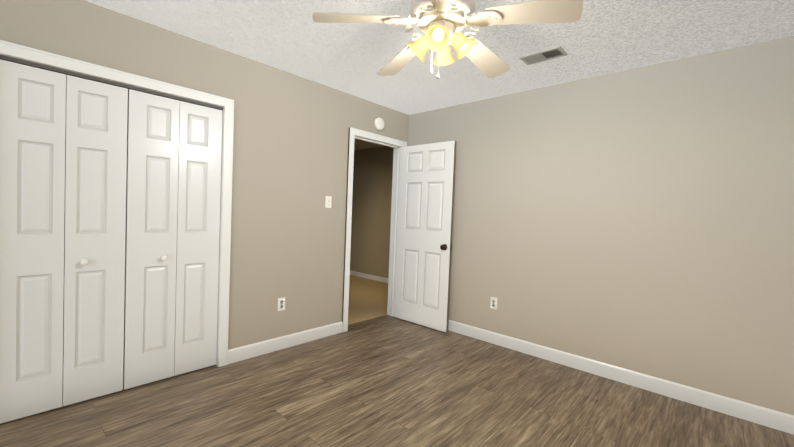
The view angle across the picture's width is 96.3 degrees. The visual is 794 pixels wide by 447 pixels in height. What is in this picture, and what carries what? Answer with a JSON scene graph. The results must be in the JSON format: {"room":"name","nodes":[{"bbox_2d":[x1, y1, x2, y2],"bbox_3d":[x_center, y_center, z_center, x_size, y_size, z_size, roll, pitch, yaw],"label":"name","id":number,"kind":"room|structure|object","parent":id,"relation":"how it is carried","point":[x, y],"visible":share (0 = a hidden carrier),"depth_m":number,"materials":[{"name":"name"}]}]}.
{"room":"empty bedroom","nodes":[
{"label":"empty bedroom","id":0,"kind":"room"},
{"bbox_2d":[62,89,128,401],"bbox_3d":[-2.148,-0.095,2.523,0.630,2.500,1.790,4,2,42],"label":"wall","id":1,"kind":"structure","parent":0,"point":[125,248],"depth_m":2.87,"materials":[{"name":"beige paint"}]},
{"bbox_2d":[0,0,408,349],"bbox_3d":[-1.171,-0.102,3.033,0.120,2.440,3.860,4,2,42],"label":"wall","id":2,"kind":"structure","parent":0,"point":[290,149],"depth_m":3.00,"materials":[{"name":"paint"}]},
{"bbox_2d":[0,59,65,423],"bbox_3d":[-2.083,0.108,2.013,0.030,1.987,0.290,4,2,42],"label":"closet door","id":3,"kind":"structure","parent":2,"relation":"in","point":[32,147],"depth_m":2.01,"materials":[{"name":"white wood"}]},
{"bbox_2d":[62,75,127,405],"bbox_3d":[-1.868,0.110,2.214,0.075,1.987,0.290,4,2,42],"label":"closet door","id":4,"kind":"structure","parent":2,"relation":"in","point":[95,216],"depth_m":2.21,"materials":[{"name":"white wood"}]},
{"bbox_2d":[0,40,233,366],"bbox_3d":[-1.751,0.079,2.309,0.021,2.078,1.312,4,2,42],"label":"trim","id":5,"kind":"structure","parent":2,"relation":"attached to","point":[38,56],"depth_m":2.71,"materials":[{"name":"white wood"}]},
{"bbox_2d":[123,89,179,389],"bbox_3d":[-1.668,0.112,2.434,0.075,1.987,0.290,4,2,42],"label":"closet door","id":6,"kind":"structure","parent":2,"relation":"in","point":[151,221],"depth_m":2.43,"materials":[{"name":"white wood"}]},
{"bbox_2d":[174,101,222,375],"bbox_3d":[-1.486,0.112,2.665,0.030,1.987,0.290,4,2,42],"label":"closet door","id":7,"kind":"structure","parent":2,"relation":"in","point":[198,214],"depth_m":2.65,"materials":[{"name":"white wood"}]},
{"bbox_2d":[278,297,284,310],"bbox_3d":[-1.025,0.717,3.158,0.009,0.114,0.070,4,2,42],"label":"electrical outlet","id":8,"kind":"object","parent":2,"relation":"attached to","point":[281,304],"visible":1,"depth_m":3.15,"materials":[{"name":"white plastic"}]},
{"bbox_2d":[228,321,342,363],"bbox_3d":[-1.478,1.062,2.684,0.014,0.112,2.701,4,2,42],"label":"baseboard","id":9,"kind":"structure","parent":2,"relation":"attached to","point":[241,353],"depth_m":3.17,"materials":[{"name":"white wood"}]},
{"bbox_2d":[325,196,331,207],"bbox_3d":[-0.664,-0.210,3.474,0.022,0.114,0.070,4,2,42],"label":"switch plate","id":10,"kind":"object","parent":2,"relation":"attached to","point":[328,200],"visible":1,"depth_m":3.47,"materials":[{"name":"white plastic"}]},
{"bbox_2d":[342,127,406,331],"bbox_3d":[-0.278,0.071,4.022,0.162,2.106,0.885,4,2,42],"label":"door frame","id":11,"kind":"structure","parent":2,"relation":"attached to","point":[353,132],"depth_m":3.91,"materials":[{"name":"white wood"}]},
{"bbox_2d":[374,118,384,129],"bbox_3d":[-0.186,-1.097,3.916,0.041,0.136,0.136,4,2,42],"label":"smoke detector","id":12,"kind":"object","parent":2,"relation":"attached to","point":[379,123],"visible":1,"depth_m":3.89,"materials":[{"name":"white plastic"}]},
{"bbox_2d":[394,141,455,331],"bbox_3d":[0.293,0.127,3.997,0.757,2.018,0.155,4,2,42],"label":"door","id":13,"kind":"structure","parent":2,"relation":"in","point":[424,229],"depth_m":3.95,"materials":[{"name":"white wood"}]},
{"bbox_2d":[350,146,393,277],"bbox_3d":[-0.136,-0.162,6.383,2.880,2.440,0.120,4,2,42],"label":"wall","id":14,"kind":"structure","parent":0,"point":[371,208],"depth_m":6.60,"materials":[{"name":"paint"}]},
{"bbox_2d":[350,270,387,282],"bbox_3d":[-0.228,1.013,6.370,2.880,0.085,0.014,4,2,42],"label":"baseboard","id":15,"kind":"structure","parent":14,"relation":"attached to","point":[372,277],"depth_m":6.62,"materials":[{"name":"white wood"}]},
{"bbox_2d":[0,275,793,446],"bbox_3d":[-0.528,1.167,3.237,6.680,0.064,5.040,4,2,42],"label":"floor","id":16,"kind":"structure","parent":0,"point":[386,381],"depth_m":2.32,"materials":[{"name":"wood"}]},
{"bbox_2d":[84,0,793,149],"bbox_3d":[-0.432,-1.340,3.245,6.800,0.080,5.160,4,2,42],"label":"ceiling","id":17,"kind":"structure","parent":0,"point":[601,37],"depth_m":2.38,"materials":[{"name":"white paint"}]},
{"bbox_2d":[312,0,582,78],"bbox_3d":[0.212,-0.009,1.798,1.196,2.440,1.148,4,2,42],"label":"fan","id":18,"kind":"object","parent":17,"relation":"hanging from","point":[441,24],"visible":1,"depth_m":1.66,"materials":[{"name":"beige"}]},
{"bbox_2d":[519,46,567,64],"bbox_3d":[1.062,-1.216,2.588,0.290,0.009,0.160,4,2,42],"label":"ceiling vent","id":19,"kind":"object","parent":17,"relation":"in","point":[545,55],"visible":1,"depth_m":2.58,"materials":[{"name":"grey metal"}]},
{"bbox_2d":[408,36,793,414],"bbox_3d":[1.491,0.001,3.131,3.680,2.440,0.120,4,2,42],"label":"wall","id":20,"kind":"structure","parent":0,"point":[640,220],"depth_m":2.70,"materials":[{"name":"paint"}]},
{"bbox_2d":[490,297,496,309],"bbox_3d":[0.958,0.789,3.527,0.070,0.114,0.009,4,2,42],"label":"electrical outlet","id":21,"kind":"object","parent":20,"relation":"attached to","point":[493,302],"visible":1,"depth_m":3.53,"materials":[{"name":"white plastic"}]},
{"bbox_2d":[448,320,793,434],"bbox_3d":[1.355,1.160,3.158,3.560,0.112,0.014,4,2,42],"label":"baseboard","id":22,"kind":"structure","parent":20,"relation":"attached to","point":[770,418],"depth_m":2.68,"materials":[{"name":"white wood"}]}
]}

